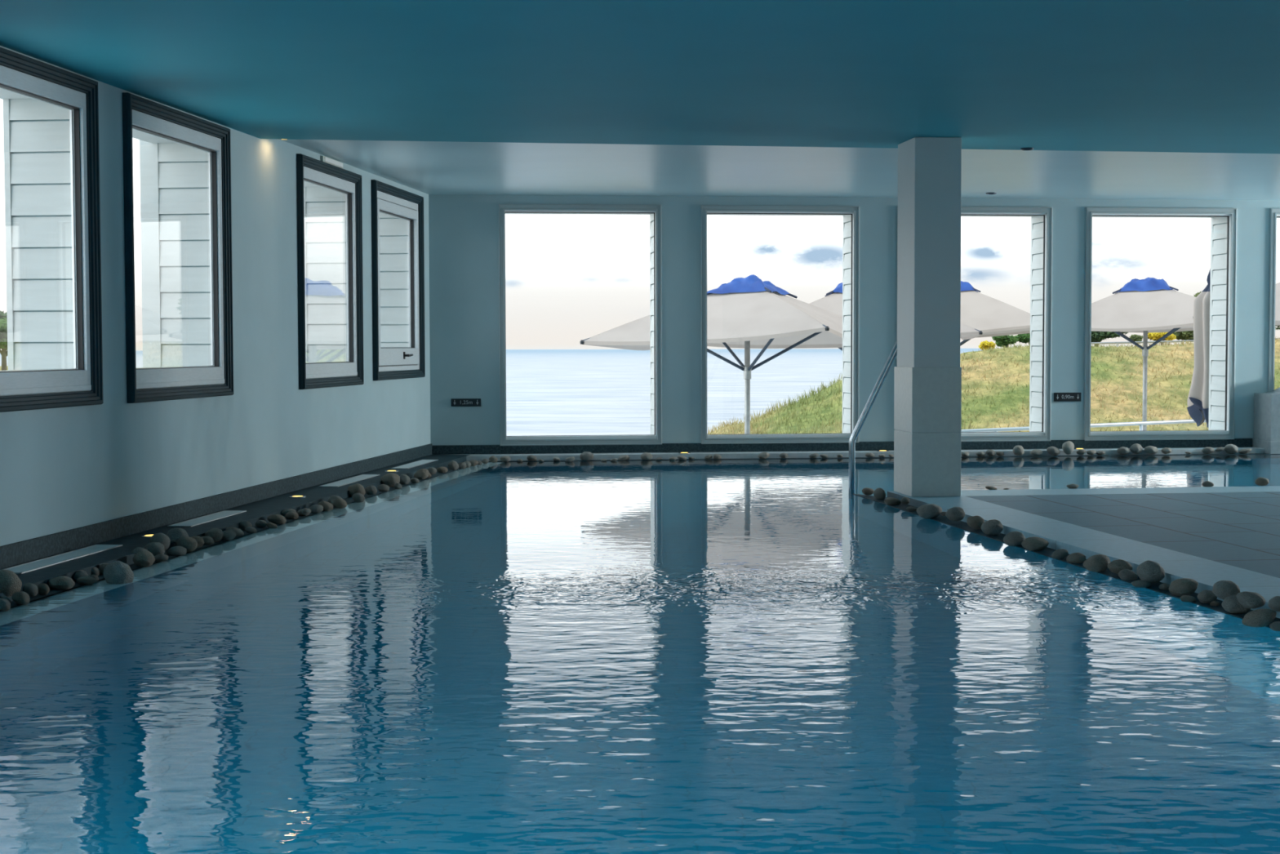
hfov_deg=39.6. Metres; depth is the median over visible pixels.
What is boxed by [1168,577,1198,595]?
rock
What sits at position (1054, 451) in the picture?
stone
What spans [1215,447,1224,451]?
stone
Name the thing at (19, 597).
stone
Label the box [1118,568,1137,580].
rock
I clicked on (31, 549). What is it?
baseboard
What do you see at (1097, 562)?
rock
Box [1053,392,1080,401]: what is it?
sign
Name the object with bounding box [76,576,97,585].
stone
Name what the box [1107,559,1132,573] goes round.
rock
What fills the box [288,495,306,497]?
floor light
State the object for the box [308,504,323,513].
stone
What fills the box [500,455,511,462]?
stone
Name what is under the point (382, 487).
stone
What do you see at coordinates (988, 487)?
rock
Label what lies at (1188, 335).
bush
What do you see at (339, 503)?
stone
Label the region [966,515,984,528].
rock
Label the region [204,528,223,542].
stone
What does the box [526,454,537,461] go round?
stone
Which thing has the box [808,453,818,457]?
rock
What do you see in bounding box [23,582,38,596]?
stone
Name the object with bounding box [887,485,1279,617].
trim
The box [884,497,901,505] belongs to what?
rock
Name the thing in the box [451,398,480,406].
sign
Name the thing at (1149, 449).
stone
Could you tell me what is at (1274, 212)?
window
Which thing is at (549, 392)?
sea
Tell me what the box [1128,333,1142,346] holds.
shrub
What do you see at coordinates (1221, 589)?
rock
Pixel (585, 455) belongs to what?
stone
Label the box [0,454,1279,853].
pool water
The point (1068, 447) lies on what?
stone
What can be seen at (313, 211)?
window pane
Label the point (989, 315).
parasol
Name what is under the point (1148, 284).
vent
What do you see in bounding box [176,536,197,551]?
stone
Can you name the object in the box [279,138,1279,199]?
ceiling
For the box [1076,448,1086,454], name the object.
stone
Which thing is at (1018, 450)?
stone
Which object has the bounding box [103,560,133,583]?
stone
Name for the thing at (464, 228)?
wall
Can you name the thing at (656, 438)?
window
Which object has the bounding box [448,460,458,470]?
stone
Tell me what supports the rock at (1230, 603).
on the trim at (1047, 552)
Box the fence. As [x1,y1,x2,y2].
[1091,337,1277,346]
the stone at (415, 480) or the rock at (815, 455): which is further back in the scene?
the rock at (815, 455)
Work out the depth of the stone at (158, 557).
8.72 m
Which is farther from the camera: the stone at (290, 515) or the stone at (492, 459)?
the stone at (492, 459)
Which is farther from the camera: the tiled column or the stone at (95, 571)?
the tiled column
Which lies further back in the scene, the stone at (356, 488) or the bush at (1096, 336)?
the bush at (1096, 336)
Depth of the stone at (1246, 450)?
17.07 m
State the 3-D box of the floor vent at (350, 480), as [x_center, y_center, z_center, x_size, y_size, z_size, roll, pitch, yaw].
[-2.171,0.401,13.340,0.140,0.006,1.180,0,3,6]
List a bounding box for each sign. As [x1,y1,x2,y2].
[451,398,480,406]
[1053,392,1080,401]
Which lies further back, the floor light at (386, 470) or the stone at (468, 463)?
the stone at (468, 463)
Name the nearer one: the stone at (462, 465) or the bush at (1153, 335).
the stone at (462, 465)
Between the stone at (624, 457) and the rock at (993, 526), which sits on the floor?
the stone at (624, 457)
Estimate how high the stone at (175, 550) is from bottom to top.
0.050 m
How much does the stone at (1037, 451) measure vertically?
0.060 m
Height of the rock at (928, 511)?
0.096 m
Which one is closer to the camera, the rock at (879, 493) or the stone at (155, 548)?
the stone at (155, 548)
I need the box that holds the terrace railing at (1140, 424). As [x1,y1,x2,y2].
[960,419,1205,431]
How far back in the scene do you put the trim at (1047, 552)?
9.01 m
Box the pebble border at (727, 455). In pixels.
[460,447,1264,461]
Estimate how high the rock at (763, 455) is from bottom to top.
0.067 m
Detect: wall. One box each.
[0,45,430,546]
[428,194,1279,447]
[1253,386,1279,453]
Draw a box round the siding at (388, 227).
[379,212,410,346]
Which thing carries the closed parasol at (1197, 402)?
on the ground
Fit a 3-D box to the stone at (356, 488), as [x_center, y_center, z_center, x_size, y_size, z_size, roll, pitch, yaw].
[-1.988,0.450,12.480,0.122,0.106,0.129,-1,3,-15]
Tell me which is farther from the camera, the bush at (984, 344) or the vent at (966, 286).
the bush at (984, 344)
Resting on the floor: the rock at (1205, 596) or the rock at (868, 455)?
the rock at (868, 455)
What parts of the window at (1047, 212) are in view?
frame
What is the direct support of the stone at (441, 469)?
on the floor
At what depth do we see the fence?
49.92 m
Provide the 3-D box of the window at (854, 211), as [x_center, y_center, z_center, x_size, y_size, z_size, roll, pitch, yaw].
[1.331,-0.973,16.918,1.525,2.255,0.090,0,3,-6]
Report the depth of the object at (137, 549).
8.70 m
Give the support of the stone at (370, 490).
on the floor
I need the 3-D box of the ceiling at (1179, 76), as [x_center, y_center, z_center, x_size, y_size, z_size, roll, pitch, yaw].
[4.500,-1.786,5.010,17.568,0.348,17.596,0,3,0]
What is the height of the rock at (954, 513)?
0.086 m
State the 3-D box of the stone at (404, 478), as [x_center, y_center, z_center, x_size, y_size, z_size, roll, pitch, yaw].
[-1.804,0.403,13.599,0.087,0.086,0.083,-1,3,-24]
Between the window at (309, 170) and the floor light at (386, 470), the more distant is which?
the floor light at (386, 470)
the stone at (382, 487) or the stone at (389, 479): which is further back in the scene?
the stone at (389, 479)
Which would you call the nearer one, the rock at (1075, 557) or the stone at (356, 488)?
the rock at (1075, 557)
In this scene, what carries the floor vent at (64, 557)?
in the pebble border at (258, 510)
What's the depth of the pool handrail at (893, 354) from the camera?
13.00 m
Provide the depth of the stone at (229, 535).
9.67 m
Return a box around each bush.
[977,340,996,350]
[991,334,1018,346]
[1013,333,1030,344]
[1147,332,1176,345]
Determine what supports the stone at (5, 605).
on the floor
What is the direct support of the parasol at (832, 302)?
on the ground
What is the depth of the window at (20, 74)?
8.95 m
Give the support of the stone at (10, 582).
on the pebble border at (258, 510)
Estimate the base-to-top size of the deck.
0.600 m
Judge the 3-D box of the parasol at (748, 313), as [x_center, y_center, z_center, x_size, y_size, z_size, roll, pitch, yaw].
[1.305,-0.262,21.610,3.051,3.166,3.052,1,3,24]
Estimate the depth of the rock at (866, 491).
12.42 m
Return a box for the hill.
[709,340,1279,434]
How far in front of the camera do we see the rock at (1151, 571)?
7.76 m
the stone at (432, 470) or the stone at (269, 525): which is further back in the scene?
the stone at (432, 470)
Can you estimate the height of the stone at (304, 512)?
0.054 m
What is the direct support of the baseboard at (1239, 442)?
attached to the wall at (464, 228)
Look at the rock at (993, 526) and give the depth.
9.81 m
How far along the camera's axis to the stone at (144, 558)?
8.52 m
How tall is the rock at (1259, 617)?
0.075 m
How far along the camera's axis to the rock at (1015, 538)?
9.31 m
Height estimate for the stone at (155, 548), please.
0.084 m
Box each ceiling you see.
[0,0,1279,153]
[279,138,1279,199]
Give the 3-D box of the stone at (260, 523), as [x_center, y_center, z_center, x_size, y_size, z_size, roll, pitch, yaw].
[-2.209,0.567,10.358,0.065,0.050,0.055,1,3,18]
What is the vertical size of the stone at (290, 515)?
0.051 m
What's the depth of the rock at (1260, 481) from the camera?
12.64 m
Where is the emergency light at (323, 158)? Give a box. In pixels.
[320,155,342,168]
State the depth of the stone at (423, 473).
14.10 m
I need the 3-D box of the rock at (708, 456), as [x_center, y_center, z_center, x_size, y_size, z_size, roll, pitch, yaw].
[0.638,0.282,16.535,0.072,0.048,0.069,1,3,24]
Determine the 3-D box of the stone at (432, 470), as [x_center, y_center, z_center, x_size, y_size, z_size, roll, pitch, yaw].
[-1.721,0.366,14.659,0.090,0.067,0.081,2,4,43]
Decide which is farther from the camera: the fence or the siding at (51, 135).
the fence
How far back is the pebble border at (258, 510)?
10.35 m
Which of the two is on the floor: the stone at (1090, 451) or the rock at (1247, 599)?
the stone at (1090, 451)
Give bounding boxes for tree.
[0,311,7,319]
[0,317,7,370]
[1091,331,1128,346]
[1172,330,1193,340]
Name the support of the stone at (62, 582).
on the floor
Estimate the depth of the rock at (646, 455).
16.43 m
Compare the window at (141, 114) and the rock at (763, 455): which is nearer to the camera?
the window at (141, 114)
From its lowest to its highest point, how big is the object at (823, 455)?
0.038 m
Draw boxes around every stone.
[0,569,22,596]
[0,598,10,611]
[12,591,30,604]
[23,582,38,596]
[37,583,49,595]
[48,575,75,589]
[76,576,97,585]
[91,566,99,575]
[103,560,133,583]
[132,550,155,567]
[143,542,164,555]
[149,533,170,551]
[154,554,168,561]
[167,528,188,546]
[167,546,186,555]
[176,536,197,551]
[191,535,204,547]
[201,536,213,544]
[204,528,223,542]
[221,529,235,540]
[255,520,266,527]
[266,514,286,524]
[266,522,277,528]
[284,511,298,519]
[297,507,311,515]
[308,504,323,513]
[317,500,333,511]
[330,497,346,508]
[347,483,365,496]
[351,493,364,502]
[364,485,377,494]
[377,484,389,491]
[380,472,399,487]
[399,474,409,484]
[409,477,419,483]
[413,468,429,479]
[426,466,436,474]
[435,466,448,472]
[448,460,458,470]
[458,462,466,469]
[463,461,471,467]
[469,459,478,466]
[481,458,488,463]
[488,455,497,462]
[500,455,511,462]
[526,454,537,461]
[579,451,593,460]
[617,454,629,460]
[986,448,995,456]
[1013,444,1024,455]
[1030,448,1042,455]
[1046,446,1060,455]
[1062,440,1074,454]
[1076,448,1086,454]
[1086,449,1096,454]
[1116,446,1129,454]
[1129,443,1142,453]
[1144,445,1158,453]
[1161,447,1172,453]
[1201,446,1214,453]
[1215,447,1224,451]
[1224,444,1238,453]
[1238,448,1251,453]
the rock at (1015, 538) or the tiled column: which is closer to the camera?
the rock at (1015, 538)
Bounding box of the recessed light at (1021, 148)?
[1020,147,1033,150]
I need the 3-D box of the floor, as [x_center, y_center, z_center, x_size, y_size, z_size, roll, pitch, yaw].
[-0.414,0.874,9.995,9.758,0.553,25.714,2,3,35]
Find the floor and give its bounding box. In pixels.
[0,453,1279,611]
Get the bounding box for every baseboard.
[0,443,431,568]
[431,438,1252,454]
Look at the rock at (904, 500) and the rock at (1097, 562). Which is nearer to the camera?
the rock at (1097, 562)
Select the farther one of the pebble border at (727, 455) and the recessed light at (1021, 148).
the pebble border at (727, 455)
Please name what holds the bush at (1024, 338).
on the hill
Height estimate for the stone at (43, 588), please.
0.053 m
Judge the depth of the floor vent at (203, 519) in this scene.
10.35 m
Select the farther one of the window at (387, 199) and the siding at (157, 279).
the window at (387, 199)
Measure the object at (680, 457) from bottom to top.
0.046 m
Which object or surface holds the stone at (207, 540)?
on the floor
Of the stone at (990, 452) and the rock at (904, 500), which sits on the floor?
the stone at (990, 452)
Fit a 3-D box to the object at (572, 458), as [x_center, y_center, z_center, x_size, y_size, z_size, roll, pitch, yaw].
[-0.641,0.296,16.276,0.091,0.050,0.088,-1,3,-11]
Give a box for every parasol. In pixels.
[579,274,842,434]
[809,282,982,351]
[960,280,1030,346]
[1091,277,1195,431]
[1186,268,1210,427]
[1192,282,1279,325]
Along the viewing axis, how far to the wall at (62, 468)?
11.13 m
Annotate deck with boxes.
[967,492,1279,577]
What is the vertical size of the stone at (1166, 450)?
0.063 m
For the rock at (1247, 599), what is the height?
0.067 m
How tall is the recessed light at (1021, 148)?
0.012 m
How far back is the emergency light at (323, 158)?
13.24 m
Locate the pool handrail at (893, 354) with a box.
[848,340,897,489]
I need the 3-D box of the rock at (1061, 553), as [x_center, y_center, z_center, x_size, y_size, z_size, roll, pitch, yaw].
[2.071,0.627,8.769,0.082,0.052,0.083,1,3,29]
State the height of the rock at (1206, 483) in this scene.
0.045 m
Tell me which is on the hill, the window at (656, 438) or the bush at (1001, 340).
the bush at (1001, 340)
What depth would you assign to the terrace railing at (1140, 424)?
20.23 m
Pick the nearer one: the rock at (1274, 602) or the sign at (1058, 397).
the rock at (1274, 602)
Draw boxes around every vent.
[1,544,122,573]
[166,510,246,526]
[318,474,379,487]
[391,459,438,468]
[706,274,789,295]
[832,282,842,293]
[960,280,977,292]
[1117,277,1173,292]
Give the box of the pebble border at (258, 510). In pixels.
[0,454,469,600]
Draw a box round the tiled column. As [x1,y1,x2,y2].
[893,137,961,497]
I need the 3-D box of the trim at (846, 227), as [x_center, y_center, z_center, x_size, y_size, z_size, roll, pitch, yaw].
[1.306,-0.904,17.157,1.451,2.350,0.375,0,3,-6]
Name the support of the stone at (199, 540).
on the floor
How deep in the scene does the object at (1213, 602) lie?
7.15 m
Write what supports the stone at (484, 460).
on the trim
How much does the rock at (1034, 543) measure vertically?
0.072 m
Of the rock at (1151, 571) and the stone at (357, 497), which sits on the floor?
the stone at (357, 497)
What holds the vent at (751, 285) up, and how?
attached to the parasol at (748, 313)
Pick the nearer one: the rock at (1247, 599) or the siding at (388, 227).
the rock at (1247, 599)
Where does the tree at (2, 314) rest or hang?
on the ground
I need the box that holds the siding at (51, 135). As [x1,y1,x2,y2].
[0,88,73,371]
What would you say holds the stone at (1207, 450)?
on the floor
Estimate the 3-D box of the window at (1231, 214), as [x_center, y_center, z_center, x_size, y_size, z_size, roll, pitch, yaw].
[5.063,-1.001,17.331,1.520,2.255,0.090,0,3,-6]
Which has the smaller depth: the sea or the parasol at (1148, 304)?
the parasol at (1148, 304)
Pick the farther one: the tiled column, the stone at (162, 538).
the tiled column
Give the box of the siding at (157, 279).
[132,128,213,367]
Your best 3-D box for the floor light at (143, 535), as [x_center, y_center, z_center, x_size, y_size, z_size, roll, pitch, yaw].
[-2.590,0.576,9.426,0.116,0.010,0.116,0,3,0]
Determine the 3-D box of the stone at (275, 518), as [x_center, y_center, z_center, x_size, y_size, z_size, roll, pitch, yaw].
[-2.164,0.551,10.593,0.110,0.064,0.115,0,3,5]
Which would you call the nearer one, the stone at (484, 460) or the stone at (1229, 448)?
the stone at (484, 460)
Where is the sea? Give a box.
[0,348,981,435]
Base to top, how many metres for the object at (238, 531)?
0.056 m
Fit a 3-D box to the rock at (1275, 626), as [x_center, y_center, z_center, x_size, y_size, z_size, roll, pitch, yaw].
[2.354,0.736,6.555,0.060,0.034,0.064,0,3,-3]
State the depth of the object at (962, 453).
16.78 m
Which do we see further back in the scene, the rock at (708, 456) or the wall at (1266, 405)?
the wall at (1266, 405)
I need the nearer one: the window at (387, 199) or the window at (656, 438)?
the window at (387, 199)
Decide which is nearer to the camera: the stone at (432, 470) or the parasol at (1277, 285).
the stone at (432, 470)
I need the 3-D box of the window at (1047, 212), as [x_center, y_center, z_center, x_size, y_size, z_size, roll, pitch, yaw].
[3.215,-0.987,17.126,1.526,2.255,0.090,0,3,-6]
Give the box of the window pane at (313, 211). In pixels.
[303,181,346,363]
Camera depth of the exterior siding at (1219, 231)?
17.63 m
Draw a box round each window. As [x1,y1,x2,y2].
[0,47,103,412]
[122,92,233,403]
[296,153,364,389]
[371,179,425,380]
[498,203,662,445]
[700,204,859,444]
[896,206,1053,441]
[1084,207,1237,440]
[1267,208,1279,391]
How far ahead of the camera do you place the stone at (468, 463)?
15.49 m
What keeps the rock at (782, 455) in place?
on the floor
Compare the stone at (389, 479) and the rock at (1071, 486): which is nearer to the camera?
the rock at (1071, 486)
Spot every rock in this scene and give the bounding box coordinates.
[640,452,652,459]
[704,454,712,459]
[758,452,769,458]
[779,453,788,457]
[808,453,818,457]
[862,487,874,495]
[865,452,874,457]
[873,488,885,499]
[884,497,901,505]
[901,496,909,504]
[916,503,942,519]
[945,506,964,521]
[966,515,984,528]
[981,519,1003,535]
[985,485,997,489]
[1003,530,1026,546]
[1021,536,1048,551]
[1051,548,1068,559]
[1066,484,1079,488]
[1066,552,1085,563]
[1083,554,1110,572]
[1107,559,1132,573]
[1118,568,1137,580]
[1136,560,1164,583]
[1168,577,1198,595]
[1196,590,1217,603]
[1201,480,1213,486]
[1212,580,1239,599]
[1221,595,1250,613]
[1236,591,1265,608]
[1241,608,1276,626]
[1254,476,1269,485]
[1267,595,1279,611]
[1269,621,1279,631]
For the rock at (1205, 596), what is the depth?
7.20 m
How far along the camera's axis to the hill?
41.00 m
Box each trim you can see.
[706,213,851,433]
[853,493,1279,627]
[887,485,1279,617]
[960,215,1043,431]
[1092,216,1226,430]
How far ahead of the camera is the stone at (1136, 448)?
16.96 m
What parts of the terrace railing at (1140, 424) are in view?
post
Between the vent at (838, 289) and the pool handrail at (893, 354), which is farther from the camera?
the vent at (838, 289)
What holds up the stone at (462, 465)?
on the floor
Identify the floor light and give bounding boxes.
[140,534,152,537]
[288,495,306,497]
[384,470,399,471]
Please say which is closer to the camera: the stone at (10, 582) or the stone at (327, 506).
the stone at (10, 582)
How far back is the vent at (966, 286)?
30.46 m
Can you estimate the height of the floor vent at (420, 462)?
0.006 m
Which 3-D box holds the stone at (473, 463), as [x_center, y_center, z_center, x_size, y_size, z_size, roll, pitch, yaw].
[-1.474,0.320,15.715,0.090,0.055,0.088,1,3,24]
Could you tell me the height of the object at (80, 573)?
0.056 m
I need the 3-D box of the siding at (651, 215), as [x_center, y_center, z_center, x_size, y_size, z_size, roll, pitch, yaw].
[-0.582,-0.889,16.948,1.454,2.350,0.375,0,3,-6]
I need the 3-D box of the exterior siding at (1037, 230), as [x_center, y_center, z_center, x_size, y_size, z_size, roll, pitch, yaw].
[3.190,-0.918,17.366,1.452,2.350,0.375,0,3,-6]

